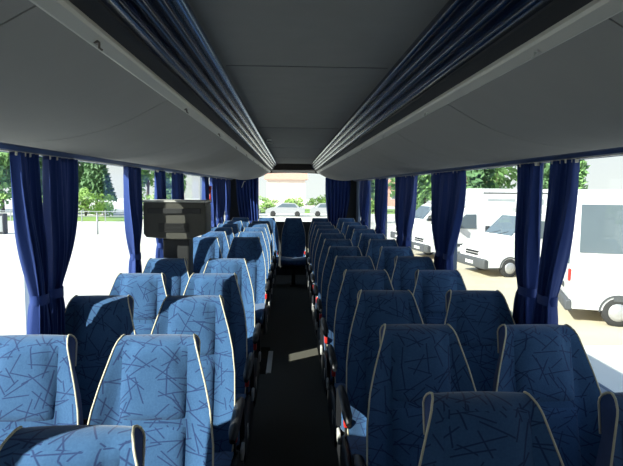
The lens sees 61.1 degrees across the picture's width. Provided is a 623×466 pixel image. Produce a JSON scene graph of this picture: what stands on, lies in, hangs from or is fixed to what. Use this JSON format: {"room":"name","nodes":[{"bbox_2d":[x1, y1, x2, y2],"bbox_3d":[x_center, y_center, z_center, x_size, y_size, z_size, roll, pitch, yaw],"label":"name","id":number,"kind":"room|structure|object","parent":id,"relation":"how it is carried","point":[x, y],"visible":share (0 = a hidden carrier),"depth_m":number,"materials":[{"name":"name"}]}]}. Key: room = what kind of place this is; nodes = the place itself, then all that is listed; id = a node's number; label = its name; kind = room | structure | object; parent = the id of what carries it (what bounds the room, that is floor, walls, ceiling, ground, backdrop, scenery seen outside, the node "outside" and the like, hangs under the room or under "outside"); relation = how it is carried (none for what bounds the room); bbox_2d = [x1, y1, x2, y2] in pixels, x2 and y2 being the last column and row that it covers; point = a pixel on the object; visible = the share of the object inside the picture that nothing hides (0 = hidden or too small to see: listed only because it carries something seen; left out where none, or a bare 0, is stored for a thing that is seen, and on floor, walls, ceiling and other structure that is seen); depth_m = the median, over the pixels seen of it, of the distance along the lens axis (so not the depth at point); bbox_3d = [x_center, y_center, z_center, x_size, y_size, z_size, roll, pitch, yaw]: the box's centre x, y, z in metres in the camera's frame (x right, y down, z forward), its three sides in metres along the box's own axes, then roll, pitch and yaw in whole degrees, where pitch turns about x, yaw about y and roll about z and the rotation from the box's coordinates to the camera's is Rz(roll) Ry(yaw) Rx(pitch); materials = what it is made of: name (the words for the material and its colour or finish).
{"room":"vehicle interior","nodes":[
{"label":"vehicle interior","id":0,"kind":"room"},
{"bbox_2d":[0,151,209,334],"bbox_3d":[-1.326,0.884,3.965,0.040,2.870,12.250,0,5,-2],"label":"wall","id":1,"kind":"structure","parent":0,"point":[25,285],"depth_m":2.36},
{"bbox_2d":[0,142,232,179],"bbox_3d":[-1.260,-0.501,3.864,0.070,0.056,12.180,0,5,-2],"label":"rail","id":2,"kind":"object","parent":1,"relation":"attached to","point":[8,147],"visible":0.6,"depth_m":2.75,"materials":[{"name":"metal"}]},
{"bbox_2d":[9,151,52,334],"bbox_3d":[-1.188,0.143,2.253,0.078,0.960,0.266,0,5,-2],"label":"curtain","id":3,"kind":"object","parent":2,"relation":"hanging from","point":[28,218],"visible":0.84,"depth_m":2.22,"materials":[{"name":"blue fabric"}]},
{"bbox_2d":[42,155,78,334],"bbox_3d":[-1.200,0.119,2.538,0.078,0.960,0.361,0,5,-2],"label":"curtain","id":4,"kind":"object","parent":2,"relation":"hanging from","point":[59,175],"visible":0.84,"depth_m":2.46,"materials":[{"name":"blue fabric"}]},
{"bbox_2d":[123,166,142,272],"bbox_3d":[-1.246,0.020,3.694,0.078,0.960,0.318,0,5,-2],"label":"curtain","id":5,"kind":"object","parent":2,"relation":"hanging from","point":[132,182],"visible":0.78,"depth_m":3.67,"materials":[{"name":"blue fabric"}]},
{"bbox_2d":[154,170,166,257],"bbox_3d":[-1.277,-0.047,4.478,0.078,0.960,0.224,0,5,-2],"label":"curtain","id":6,"kind":"object","parent":2,"relation":"hanging from","point":[159,176],"visible":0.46,"depth_m":4.44,"materials":[{"name":"blue fabric"}]},
{"bbox_2d":[172,172,183,199],"bbox_3d":[-1.306,-0.108,5.187,0.078,0.960,0.384,0,5,-2],"label":"curtain","id":7,"kind":"object","parent":2,"relation":"hanging from","point":[177,178],"visible":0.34,"depth_m":5.04,"materials":[{"name":"blue fabric"}]},
{"bbox_2d":[202,176,208,199],"bbox_3d":[-1.372,-0.249,6.834,0.078,0.960,0.288,0,5,-2],"label":"curtain","id":8,"kind":"object","parent":2,"relation":"hanging from","point":[205,180],"visible":0.33,"depth_m":6.71,"materials":[{"name":"blue fabric"}]},
{"bbox_2d":[210,177,216,226],"bbox_3d":[-1.398,-0.306,7.502,0.079,0.960,0.408,0,5,-2],"label":"curtain","id":9,"kind":"object","parent":2,"relation":"hanging from","point":[212,180],"visible":0.71,"depth_m":7.46,"materials":[{"name":"blue fabric"}]},
{"bbox_2d":[216,178,221,226],"bbox_3d":[-1.421,-0.346,7.983,0.080,0.958,0.427,0,5,0],"label":"curtain","id":10,"kind":"object","parent":2,"relation":"hanging from","point":[218,180],"visible":0.63,"depth_m":8.02,"materials":[{"name":"blue fabric"}]},
{"bbox_2d":[221,179,224,223],"bbox_3d":[-1.439,-0.394,8.528,0.077,0.960,0.442,0,5,-2],"label":"curtain","id":11,"kind":"object","parent":2,"relation":"hanging from","point":[222,180],"visible":0.48,"depth_m":8.44,"materials":[{"name":"blue fabric"}]},
{"bbox_2d":[225,179,230,220],"bbox_3d":[-1.467,-0.453,9.216,0.077,0.960,0.549,0,5,-2],"label":"curtain","id":12,"kind":"object","parent":2,"relation":"hanging from","point":[227,182],"visible":0.7,"depth_m":9.15,"materials":[{"name":"blue fabric"}]},
{"bbox_2d":[239,275,337,465],"bbox_3d":[-0.112,1.384,4.056,2.400,0.120,12.250,0,5,-2],"label":"floor","id":13,"kind":"structure","parent":0,"point":[291,423],"depth_m":4.25,"materials":[{"name":"carpet"}]},
{"bbox_2d":[0,334,87,444],"bbox_3d":[-0.986,0.955,1.609,0.443,1.135,0.739,0,5,-2],"label":"chair","id":14,"kind":"object","parent":13,"relation":"on","point":[39,386],"visible":0.73,"depth_m":1.81,"materials":[{"name":"blue fabric"}]},
{"bbox_2d":[0,425,145,465],"bbox_3d":[-0.492,1.020,0.891,0.483,1.135,0.739,0,5,-2],"label":"chair","id":15,"kind":"object","parent":13,"relation":"on","point":[59,445],"visible":1,"depth_m":1.12,"materials":[{"name":"blue fabric"}]},
{"bbox_2d":[61,295,135,418],"bbox_3d":[-1.014,0.895,2.306,0.443,1.135,0.739,0,5,-2],"label":"chair","id":16,"kind":"object","parent":13,"relation":"on","point":[97,322],"visible":0.41,"depth_m":2.50,"materials":[{"name":"blue fabric"}]},
{"bbox_2d":[109,273,166,334],"bbox_3d":[-1.041,0.838,2.983,0.443,1.135,0.739,0,5,-2],"label":"chair","id":17,"kind":"object","parent":13,"relation":"on","point":[148,290],"visible":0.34,"depth_m":3.18,"materials":[{"name":"blue fabric"}]},
{"bbox_2d":[87,334,213,465],"bbox_3d":[-0.521,0.958,1.628,0.483,1.135,0.739,0,5,-2],"label":"chair","id":18,"kind":"object","parent":13,"relation":"on","point":[156,383],"visible":0.91,"depth_m":1.81,"materials":[{"name":"blue fabric"}]},
{"bbox_2d":[142,258,189,295],"bbox_3d":[-1.069,0.778,3.680,0.443,1.135,0.739,0,5,-2],"label":"chair","id":19,"kind":"object","parent":13,"relation":"on","point":[175,270],"visible":0.26,"depth_m":3.88,"materials":[{"name":"blue fabric"}]},
{"bbox_2d":[142,199,211,276],"bbox_3d":[-1.060,0.517,4.234,0.486,1.560,0.310,0,5,-2],"label":"cabinet","id":20,"kind":"object","parent":13,"relation":"on","point":[177,222],"visible":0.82,"depth_m":4.04,"materials":[{"name":"grey plastic"}]},
{"bbox_2d":[158,223,188,231],"bbox_3d":[-1.054,-0.043,4.038,0.230,0.065,0.008,0,5,-2],"label":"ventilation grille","id":21,"kind":"object","parent":20,"relation":"attached to","point":[162,227],"depth_m":4.04,"materials":[{"name":"plastic"}]},
{"bbox_2d":[151,295,244,465],"bbox_3d":[-0.549,0.898,2.325,0.483,1.135,0.739,0,5,-2],"label":"chair","id":22,"kind":"object","parent":13,"relation":"on","point":[204,316],"visible":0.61,"depth_m":2.51,"materials":[{"name":"blue fabric"}]},
{"bbox_2d":[214,451,233,465],"bbox_3d":[-0.565,1.073,2.193,0.436,0.138,0.450,0,5,-2],"label":"seat cushion","id":23,"kind":"object","parent":22,"relation":"on","point":[221,458],"depth_m":2.35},
{"bbox_2d":[193,237,221,272],"bbox_3d":[-1.139,0.630,5.412,0.443,1.135,0.739,0,5,-2],"label":"chair","id":24,"kind":"object","parent":13,"relation":"on","point":[204,248],"visible":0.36,"depth_m":5.61,"materials":[{"name":"blue fabric"}]},
{"bbox_2d":[201,231,229,257],"bbox_3d":[-1.166,0.570,6.109,0.443,1.135,0.739,0,5,-2],"label":"chair","id":25,"kind":"object","parent":13,"relation":"on","point":[223,242],"visible":0.13,"depth_m":6.32,"materials":[{"name":"blue fabric"}]},
{"bbox_2d":[183,273,254,463],"bbox_3d":[-0.576,0.840,3.002,0.483,1.135,0.739,0,5,-2],"label":"chair","id":26,"kind":"object","parent":13,"relation":"on","point":[225,285],"visible":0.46,"depth_m":3.19,"materials":[{"name":"blue fabric"}]},
{"bbox_2d":[233,393,245,447],"bbox_3d":[-0.592,1.015,2.870,0.436,0.138,0.450,0,5,-2],"label":"armrest","id":27,"kind":"object","parent":26,"relation":"on","point":[243,395],"depth_m":2.86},
{"bbox_2d":[211,227,233,247],"bbox_3d":[-1.194,0.510,6.806,0.443,1.135,0.739,0,5,-2],"label":"chair","id":28,"kind":"object","parent":13,"relation":"on","point":[229,230],"visible":0.19,"depth_m":7.02,"materials":[{"name":"blue fabric"}]},
{"bbox_2d":[217,223,238,236],"bbox_3d":[-1.222,0.451,7.503,0.443,1.135,0.739,0,5,-2],"label":"chair","id":29,"kind":"object","parent":13,"relation":"on","point":[234,226],"visible":0.17,"depth_m":7.72,"materials":[{"name":"blue fabric"}]},
{"bbox_2d":[203,258,260,406],"bbox_3d":[-0.604,0.780,3.699,0.483,1.135,0.739,0,5,-2],"label":"chair","id":30,"kind":"object","parent":13,"relation":"on","point":[238,266],"visible":0.31,"depth_m":3.89,"materials":[{"name":"blue fabric"}]},
{"bbox_2d":[227,237,269,334],"bbox_3d":[-0.674,0.632,5.431,0.483,1.135,0.739,0,5,-2],"label":"chair","id":31,"kind":"object","parent":13,"relation":"on","point":[249,248],"visible":0.55,"depth_m":5.60,"materials":[{"name":"blue fabric"}]},
{"bbox_2d":[255,303,265,324],"bbox_3d":[-0.690,0.807,5.300,0.436,0.138,0.450,0,5,-2],"label":"seat cushion","id":32,"kind":"object","parent":31,"relation":"on","point":[260,308],"depth_m":5.14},
{"bbox_2d":[238,231,271,315],"bbox_3d":[-0.702,0.573,6.128,0.483,1.135,0.739,0,5,-2],"label":"chair","id":33,"kind":"object","parent":13,"relation":"on","point":[241,234],"visible":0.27,"depth_m":6.33,"materials":[{"name":"blue fabric"}]},
{"bbox_2d":[243,227,273,298],"bbox_3d":[-0.729,0.513,6.824,0.483,1.135,0.739,0,5,-2],"label":"chair","id":34,"kind":"object","parent":13,"relation":"on","point":[246,229],"visible":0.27,"depth_m":7.03,"materials":[{"name":"blue fabric"}]},
{"bbox_2d":[248,224,275,290],"bbox_3d":[-0.757,0.453,7.521,0.483,1.135,0.739,0,5,-2],"label":"chair","id":35,"kind":"object","parent":13,"relation":"on","point":[249,225],"visible":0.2,"depth_m":7.71,"materials":[{"name":"blue fabric"}]},
{"bbox_2d":[251,221,276,279],"bbox_3d":[-0.785,0.394,8.218,0.483,1.135,0.739,0,5,-2],"label":"chair","id":36,"kind":"object","parent":13,"relation":"on","point":[253,222],"visible":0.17,"depth_m":8.42,"materials":[{"name":"blue fabric"}]},
{"bbox_2d":[258,218,278,268],"bbox_3d":[-0.788,0.314,9.156,0.443,1.135,0.739,0,5,-2],"label":"chair","id":37,"kind":"object","parent":13,"relation":"on","point":[272,221],"visible":0.3,"depth_m":9.34,"materials":[{"name":"blue fabric"}]},
{"bbox_2d":[281,217,305,285],"bbox_3d":[-0.314,0.316,9.175,0.443,1.135,0.739,0,5,-2],"label":"chair","id":38,"kind":"object","parent":13,"relation":"on","point":[293,237],"visible":0.99,"depth_m":9.30,"materials":[{"name":"blue fabric"}]},
{"bbox_2d":[281,257,305,266],"bbox_3d":[-0.309,0.491,9.045,0.436,0.138,0.450,0,5,-2],"label":"seat cushion","id":39,"kind":"object","parent":38,"relation":"on","point":[285,261],"depth_m":8.84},
{"bbox_2d":[305,222,331,280],"bbox_3d":[0.154,0.414,8.077,0.483,1.135,0.739,0,5,-2],"label":"chair","id":40,"kind":"object","parent":13,"relation":"on","point":[314,223],"visible":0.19,"depth_m":8.26,"materials":[{"name":"blue fabric"}]},
{"bbox_2d":[307,225,334,293],"bbox_3d":[0.179,0.473,7.380,0.483,1.135,0.739,0,5,-2],"label":"chair","id":41,"kind":"object","parent":13,"relation":"on","point":[309,260],"visible":0.22,"depth_m":7.57,"materials":[{"name":"blue fabric"}]},
{"bbox_2d":[308,228,339,304],"bbox_3d":[0.207,0.533,6.683,0.483,1.135,0.739,0,5,-2],"label":"chair","id":42,"kind":"object","parent":13,"relation":"on","point":[319,231],"visible":0.23,"depth_m":6.87,"materials":[{"name":"blue fabric"}]},
{"bbox_2d":[310,233,344,318],"bbox_3d":[0.231,0.593,5.986,0.483,1.135,0.739,0,5,-2],"label":"chair","id":43,"kind":"object","parent":13,"relation":"on","point":[323,236],"visible":0.27,"depth_m":6.17,"materials":[{"name":"blue fabric"}]},
{"bbox_2d":[313,239,352,335],"bbox_3d":[0.262,0.652,5.289,0.483,1.135,0.739,0,5,-2],"label":"chair","id":44,"kind":"object","parent":13,"relation":"on","point":[327,242],"visible":0.23,"depth_m":5.47,"materials":[{"name":"blue fabric"}]},
{"bbox_2d":[316,246,361,362],"bbox_3d":[0.287,0.712,4.592,0.483,1.135,0.739,0,5,-2],"label":"chair","id":45,"kind":"object","parent":13,"relation":"on","point":[333,251],"visible":0.3,"depth_m":4.77,"materials":[{"name":"blue fabric"}]},
{"bbox_2d":[320,256,374,396],"bbox_3d":[0.314,0.772,3.895,0.483,1.135,0.739,0,5,-2],"label":"chair","id":46,"kind":"object","parent":13,"relation":"on","point":[341,263],"visible":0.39,"depth_m":4.07,"materials":[{"name":"blue fabric"}]},
{"bbox_2d":[345,225,367,239],"bbox_3d":[0.673,0.476,7.398,0.443,1.135,0.739,0,5,-2],"label":"chair","id":47,"kind":"object","parent":13,"relation":"on","point":[349,232],"visible":0.21,"depth_m":7.61,"materials":[{"name":"blue fabric"}]},
{"bbox_2d":[326,269,393,447],"bbox_3d":[0.343,0.831,3.198,0.483,1.135,0.739,0,5,-2],"label":"chair","id":48,"kind":"object","parent":13,"relation":"on","point":[354,281],"visible":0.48,"depth_m":3.37,"materials":[{"name":"blue fabric"}]},
{"bbox_2d":[334,383,345,431],"bbox_3d":[0.367,1.006,3.069,0.436,0.138,0.450,0,5,-2],"label":"armrest","id":49,"kind":"object","parent":48,"relation":"on","point":[342,429],"depth_m":3.01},
{"bbox_2d":[351,229,375,245],"bbox_3d":[0.701,0.535,6.712,0.443,1.135,0.739,0,5,-2],"label":"chair","id":50,"kind":"object","parent":13,"relation":"on","point":[355,238],"visible":0.19,"depth_m":6.92,"materials":[{"name":"blue fabric"}]},
{"bbox_2d":[358,233,385,255],"bbox_3d":[0.729,0.596,6.001,0.443,1.135,0.739,0,5,-2],"label":"chair","id":51,"kind":"object","parent":13,"relation":"on","point":[364,238],"visible":0.18,"depth_m":6.21,"materials":[{"name":"blue fabric"}]},
{"bbox_2d":[336,290,423,465],"bbox_3d":[0.374,0.891,2.502,0.483,1.135,0.739,0,5,-2],"label":"chair","id":52,"kind":"object","parent":13,"relation":"on","point":[374,308],"visible":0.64,"depth_m":2.67,"materials":[{"name":"blue fabric"}]},
{"bbox_2d":[347,435,365,461],"bbox_3d":[0.399,1.066,2.372,0.436,0.138,0.450,0,5,-2],"label":"seat cushion","id":53,"kind":"object","parent":52,"relation":"on","point":[356,444],"depth_m":2.46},
{"bbox_2d":[366,239,397,269],"bbox_3d":[0.757,0.654,5.316,0.443,1.135,0.739,0,5,-2],"label":"chair","id":54,"kind":"object","parent":13,"relation":"on","point":[374,245],"visible":0.2,"depth_m":5.52,"materials":[{"name":"blue fabric"}]},
{"bbox_2d":[376,246,413,279],"bbox_3d":[0.785,0.715,4.604,0.443,1.135,0.739,0,5,-2],"label":"chair","id":55,"kind":"object","parent":13,"relation":"on","point":[387,256],"visible":0.21,"depth_m":4.81,"materials":[{"name":"blue fabric"}]},
{"bbox_2d":[391,256,435,293],"bbox_3d":[0.813,0.774,3.914,0.443,1.135,0.739,0,5,-2],"label":"chair","id":56,"kind":"object","parent":13,"relation":"on","point":[405,267],"visible":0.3,"depth_m":4.11,"materials":[{"name":"blue fabric"}]},
{"bbox_2d":[352,324,475,465],"bbox_3d":[0.403,0.951,1.805,0.483,1.135,0.739,0,5,-2],"label":"chair","id":57,"kind":"object","parent":13,"relation":"on","point":[413,361],"visible":0.76,"depth_m":1.99,"materials":[{"name":"blue fabric"}]},
{"bbox_2d":[413,269,466,323],"bbox_3d":[0.841,0.834,3.219,0.443,1.135,0.739,0,5,-2],"label":"chair","id":58,"kind":"object","parent":13,"relation":"on","point":[431,287],"visible":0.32,"depth_m":3.41,"materials":[{"name":"blue fabric"}]},
{"bbox_2d":[444,290,515,390],"bbox_3d":[0.869,0.894,2.519,0.443,1.135,0.739,0,5,-2],"label":"chair","id":59,"kind":"object","parent":13,"relation":"on","point":[475,316],"visible":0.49,"depth_m":2.71,"materials":[{"name":"blue fabric"}]},
{"bbox_2d":[418,391,563,465],"bbox_3d":[0.428,1.010,1.108,0.483,1.135,0.739,0,5,-2],"label":"chair","id":60,"kind":"object","parent":13,"relation":"on","point":[465,428],"visible":1,"depth_m":1.32,"materials":[{"name":"blue fabric"}]},
{"bbox_2d":[492,324,601,465],"bbox_3d":[0.897,0.954,1.816,0.443,1.135,0.739,0,5,-2],"label":"chair","id":61,"kind":"object","parent":13,"relation":"on","point":[551,363],"visible":0.73,"depth_m":2.00,"materials":[{"name":"blue fabric"}]},
{"bbox_2d":[595,391,622,465],"bbox_3d":[0.925,1.013,1.121,0.443,1.135,0.739,0,5,-2],"label":"chair","id":62,"kind":"object","parent":13,"relation":"on","point":[610,404],"visible":1,"depth_m":1.36,"materials":[{"name":"blue fabric"}]},
{"bbox_2d":[230,171,356,274],"bbox_3d":[-0.348,-0.216,10.087,2.400,2.280,0.050,0,5,-2],"label":"wall","id":63,"kind":"structure","parent":0,"point":[234,212],"depth_m":10.07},
{"bbox_2d":[236,178,258,223],"bbox_3d":[-1.182,-0.596,9.926,0.485,0.910,0.078,0,5,-2],"label":"curtain","id":64,"kind":"object","parent":63,"relation":"hanging from","point":[248,195],"visible":0.77,"depth_m":9.92,"materials":[{"name":"blue fabric"}]},
{"bbox_2d":[272,164,314,172],"bbox_3d":[-0.332,-1.203,9.828,0.800,0.160,0.300,0,5,-2],"label":"trim","id":65,"kind":"structure","parent":63,"relation":"attached to","point":[280,168],"depth_m":9.68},
{"bbox_2d":[325,178,350,225],"bbox_3d":[0.497,-0.587,9.994,0.478,0.910,0.078,0,5,-2],"label":"curtain","id":66,"kind":"object","parent":63,"relation":"hanging from","point":[337,193],"visible":0.83,"depth_m":9.99,"materials":[{"name":"blue fabric"}]},
{"bbox_2d":[187,0,448,163],"bbox_3d":[-0.093,-0.788,3.871,0.620,0.030,12.250,0,5,-2],"label":"ceiling","id":67,"kind":"structure","parent":0,"point":[293,102],"depth_m":1.72,"materials":[{"name":"plastic"}]},
{"bbox_2d":[226,65,387,128],"bbox_3d":[-0.132,-0.856,4.853,0.590,0.002,5.885,0,5,-2],"label":"trim","id":68,"kind":"structure","parent":67,"relation":"attached to","point":[226,65],"depth_m":1.93,"materials":[{"name":"grey"}]},
{"bbox_2d":[356,155,622,392],"bbox_3d":[1.112,0.897,4.064,0.040,2.870,12.250,0,5,-2],"label":"wall","id":69,"kind":"structure","parent":0,"point":[358,217],"depth_m":4.12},
{"bbox_2d":[353,147,622,180],"bbox_3d":[1.068,-0.489,3.959,0.070,0.056,12.180,0,5,-2],"label":"rail","id":70,"kind":"object","parent":69,"relation":"attached to","point":[619,150],"visible":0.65,"depth_m":2.63,"materials":[{"name":"metal"}]},
{"bbox_2d":[359,180,364,224],"bbox_3d":[0.857,-0.407,8.914,0.078,0.960,0.658,0,5,-2],"label":"curtain","id":71,"kind":"object","parent":70,"relation":"hanging from","point":[362,182],"visible":0.58,"depth_m":8.76,"materials":[{"name":"blue fabric"}]},
{"bbox_2d":[363,180,369,226],"bbox_3d":[0.877,-0.362,8.392,0.077,0.960,0.304,0,5,-2],"label":"curtain","id":72,"kind":"object","parent":70,"relation":"hanging from","point":[367,182],"visible":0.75,"depth_m":8.32,"materials":[{"name":"blue fabric"}]},
{"bbox_2d":[374,179,380,233],"bbox_3d":[0.920,-0.272,7.343,0.078,0.960,0.408,0,5,-2],"label":"curtain","id":73,"kind":"object","parent":70,"relation":"hanging from","point":[377,181],"visible":0.59,"depth_m":7.22,"materials":[{"name":"blue fabric"}]},
{"bbox_2d":[379,178,387,234],"bbox_3d":[0.939,-0.232,6.878,0.078,0.960,0.380,0,5,-2],"label":"curtain","id":74,"kind":"object","parent":70,"relation":"hanging from","point":[384,181],"visible":0.78,"depth_m":6.83,"materials":[{"name":"blue fabric"}]},
{"bbox_2d":[395,176,403,246],"bbox_3d":[0.978,-0.149,5.899,0.078,0.960,0.431,0,5,-2],"label":"curtain","id":75,"kind":"object","parent":70,"relation":"hanging from","point":[399,181],"visible":0.77,"depth_m":5.78,"materials":[{"name":"blue fabric"}]},
{"bbox_2d":[402,175,417,246],"bbox_3d":[0.999,-0.104,5.378,0.078,0.960,0.449,0,5,-2],"label":"curtain","id":76,"kind":"object","parent":70,"relation":"hanging from","point":[410,182],"visible":0.73,"depth_m":5.35,"materials":[{"name":"blue fabric"}]},
{"bbox_2d":[431,172,447,269],"bbox_3d":[1.040,-0.016,4.347,0.078,0.960,0.434,0,5,-2],"label":"curtain","id":77,"kind":"object","parent":70,"relation":"hanging from","point":[439,181],"visible":0.59,"depth_m":4.23,"materials":[{"name":"blue fabric"}]},
{"bbox_2d":[441,170,465,269],"bbox_3d":[1.057,0.020,3.932,0.079,0.961,0.427,0,5,-2],"label":"curtain","id":78,"kind":"object","parent":70,"relation":"hanging from","point":[456,198],"visible":0.77,"depth_m":3.90,"materials":[{"name":"blue fabric"}]},
{"bbox_2d":[513,162,542,323],"bbox_3d":[1.106,0.124,2.710,0.079,0.960,0.255,0,5,-2],"label":"curtain","id":79,"kind":"object","parent":70,"relation":"hanging from","point":[529,176],"visible":0.8,"depth_m":2.65,"materials":[{"name":"blue fabric"}]},
{"bbox_2d":[531,158,579,324],"bbox_3d":[1.117,0.148,2.431,0.078,0.960,0.313,0,5,-2],"label":"curtain","id":80,"kind":"object","parent":70,"relation":"hanging from","point":[562,196],"visible":0.8,"depth_m":2.39,"materials":[{"name":"blue fabric"}]},
{"bbox_3d":[-0.094,-0.706,3.903,2.480,0.330,12.300,0,5,-2],"label":"roof","id":81,"kind":"structure","parent":0,"visible":0},
{"bbox_2d":[0,0,276,179],"bbox_3d":[-0.809,-0.623,3.847,0.832,0.297,12.170,0,5,-2],"label":"luggage rack","id":82,"kind":"object","parent":81,"relation":"attached to","point":[142,82],"visible":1,"depth_m":1.40,"materials":[{"name":"grey plastic"}]},
{"bbox_2d":[310,0,622,180],"bbox_3d":[0.622,-0.616,3.905,0.832,0.297,12.170,0,5,-2],"label":"luggage rack","id":83,"kind":"object","parent":81,"relation":"attached to","point":[485,81],"visible":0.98,"depth_m":1.44,"materials":[{"name":"grey plastic"}]},
{"label":"outside","id":84,"kind":"structure","parent":0,"visible":0},
{"bbox_2d":[0,198,622,392],"bbox_3d":[-1.564,-0.254,40.094,240.000,0.200,200.000,0,5,-2],"label":"ground","id":85,"kind":"structure","parent":84,"point":[96,260],"depth_m":19.76,"materials":[{"name":"concrete"}]},
{"bbox_2d":[0,213,7,233],"bbox_3d":[-19.702,-0.587,33.301,0.840,1.300,0.520,0,5,-2],"label":"utility box","id":86,"kind":"object","parent":85,"relation":"on","point":[3,216],"visible":1,"depth_m":33.15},
{"bbox_2d":[0,152,11,211],"bbox_3d":[-35.400,-7.340,60.195,5.628,10.137,4.544,-3,6,-39],"label":"tree","id":87,"kind":"object","parent":85,"relation":"on","point":[5,174],"visible":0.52,"depth_m":59.92,"materials":[{"name":"green plant"}]},
{"bbox_2d":[0,210,123,221],"bbox_3d":[-25.786,-1.507,45.243,24.080,1.000,0.080,0,5,-2],"label":"fence","id":88,"kind":"object","parent":85,"relation":"on","point":[81,211],"visible":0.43,"depth_m":45.50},
{"bbox_2d":[78,162,117,214],"bbox_3d":[-22.902,-6.299,55.821,4.134,9.020,4.165,3,5,27],"label":"conifer","id":89,"kind":"object","parent":85,"relation":"on","point":[99,173],"visible":0.44,"depth_m":54.94,"materials":[{"name":"green plant"}]},
{"bbox_2d":[141,169,153,199],"bbox_3d":[-18.864,-6.892,60.890,4.644,9.416,4.254,5,7,43],"label":"tree","id":90,"kind":"object","parent":85,"relation":"on","point":[146,177],"visible":0.12,"depth_m":60.17,"materials":[{"name":"green plant"}]},
{"bbox_2d":[150,170,186,199],"bbox_3d":[-14.980,-6.011,56.226,3.661,8.519,4.053,4,6,36],"label":"tree","id":91,"kind":"object","parent":85,"relation":"on","point":[168,175],"visible":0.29,"depth_m":55.81,"materials":[{"name":"green plant"}]},
{"bbox_2d":[265,203,304,216],"bbox_3d":[-2.857,-2.550,57.222,4.259,1.435,1.740,0,5,-2],"label":"car","id":92,"kind":"object","parent":85,"relation":"on","point":[283,208],"visible":1,"depth_m":56.41,"materials":[{"name":"silver metal"}]},
{"bbox_2d":[264,173,307,205],"bbox_3d":[-4.553,-7.875,95.069,7.600,5.800,8.000,0,5,-2],"label":"house","id":93,"kind":"structure","parent":85,"relation":"on","point":[280,186],"depth_m":91.63,"materials":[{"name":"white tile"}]},
{"bbox_2d":[310,203,326,216],"bbox_3d":[1.948,-2.550,57.717,4.259,1.435,1.740,0,5,-2],"label":"car","id":94,"kind":"object","parent":85,"relation":"on","point":[320,208],"visible":0.45,"depth_m":56.84,"materials":[{"name":"silver metal"}]},
{"bbox_2d":[388,174,430,206],"bbox_3d":[7.786,-3.830,41.328,4.043,7.097,2.984,0,5,-9],"label":"tree","id":95,"kind":"object","parent":85,"relation":"on","point":[422,192],"visible":0.12,"depth_m":41.32,"materials":[{"name":"green plant"}]},
{"bbox_2d":[466,168,495,188],"bbox_3d":[13.271,-3.939,42.436,3.398,7.220,3.469,1,5,0],"label":"tree","id":96,"kind":"object","parent":85,"relation":"on","point":[476,179],"visible":0.36,"depth_m":41.63,"materials":[{"name":"green plant"}]},
{"bbox_2d":[466,166,516,188],"bbox_3d":[15.603,-4.528,46.177,3.499,7.801,4.785,-2,6,-30],"label":"tree","id":97,"kind":"object","parent":85,"relation":"on","point":[499,179],"visible":0.09,"depth_m":45.23,"materials":[{"name":"green plant"}]},
{"bbox_2d":[466,189,622,203],"bbox_3d":[16.196,-1.262,34.181,12.000,3.120,2.520,0,5,-6],"label":"coach","id":98,"kind":"object","parent":85,"relation":"on","point":[505,195],"visible":0.14,"depth_m":32.40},
{"bbox_2d":[543,163,549,188],"bbox_3d":[18.937,-3.933,42.509,3.896,7.295,3.092,2,5,14],"label":"tree","id":99,"kind":"object","parent":85,"relation":"on","point":[546,165],"visible":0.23,"depth_m":41.97,"materials":[{"name":"green plant"}]},
{"bbox_2d":[578,160,590,189],"bbox_3d":[22.360,-4.379,46.019,2.682,7.649,4.243,-2,5,-26],"label":"tree","id":100,"kind":"object","parent":85,"relation":"on","point":[583,172],"visible":0.09,"depth_m":44.54,"materials":[{"name":"green plant"}]},
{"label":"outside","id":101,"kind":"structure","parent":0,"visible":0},
{"bbox_2d":[412,249,622,345],"bbox_3d":[9.427,1.397,20.587,11.600,0.012,20.000,0,5,-2],"label":"gravel","id":102,"kind":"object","parent":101,"point":[592,330],"depth_m":13.26,"materials":[{"name":"gravel"}]},
{"bbox_2d":[390,199,479,238],"bbox_3d":[7.166,-0.639,29.561,5.112,2.513,2.450,-1,5,-14],"label":"van","id":103,"kind":"object","parent":102,"relation":"on","point":[422,220],"visible":0.14,"depth_m":28.78,"materials":[{"name":"white paint"}]},
{"bbox_2d":[412,201,515,254],"bbox_3d":[7.182,-0.180,24.177,5.112,2.513,2.450,-1,5,-14],"label":"van","id":104,"kind":"object","parent":102,"relation":"on","point":[477,215],"visible":0.26,"depth_m":23.28,"materials":[{"name":"white paint"}]},
{"bbox_2d":[457,204,546,276],"bbox_3d":[8.214,0.216,19.632,5.112,2.513,2.450,-1,5,-12],"label":"van","id":105,"kind":"object","parent":102,"relation":"on","point":[495,248],"visible":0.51,"depth_m":18.68,"materials":[{"name":"white paint"}]},
{"bbox_2d":[558,191,622,326],"bbox_3d":[8.935,0.584,12.208,5.812,3.053,2.600,2,5,18],"label":"van","id":106,"kind":"object","parent":102,"relation":"on","point":[593,277],"visible":0.71,"depth_m":11.91,"materials":[{"name":"white paint"}]},
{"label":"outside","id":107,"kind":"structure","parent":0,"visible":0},
{"bbox_2d":[7,208,394,220],"bbox_3d":[-37.392,-2.429,60.067,150.000,0.120,29.000,0,5,-2],"label":"lawn","id":108,"kind":"structure","parent":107,"point":[389,211],"depth_m":49.70,"materials":[{"name":"green plant"}]},
{"bbox_2d":[78,187,95,215],"bbox_3d":[-22.272,-2.938,51.356,2.484,3.090,2.988,-3,6,-36],"label":"bush","id":109,"kind":"object","parent":108,"relation":"on","point":[85,198],"visible":0.7,"depth_m":51.11,"materials":[{"name":"green plant"}]},
{"bbox_2d":[90,192,116,217],"bbox_3d":[-19.676,-2.552,49.435,2.513,2.695,3.301,0,5,-4],"label":"bush","id":110,"kind":"object","parent":108,"relation":"on","point":[101,205],"visible":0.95,"depth_m":49.05,"materials":[{"name":"green plant"}]},
{"bbox_2d":[259,196,279,209],"bbox_3d":[-5.362,-3.552,65.547,3.587,2.207,2.868,4,6,34],"label":"bush","id":111,"kind":"object","parent":108,"relation":"on","point":[269,204],"visible":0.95,"depth_m":65.50,"materials":[{"name":"green plant"}]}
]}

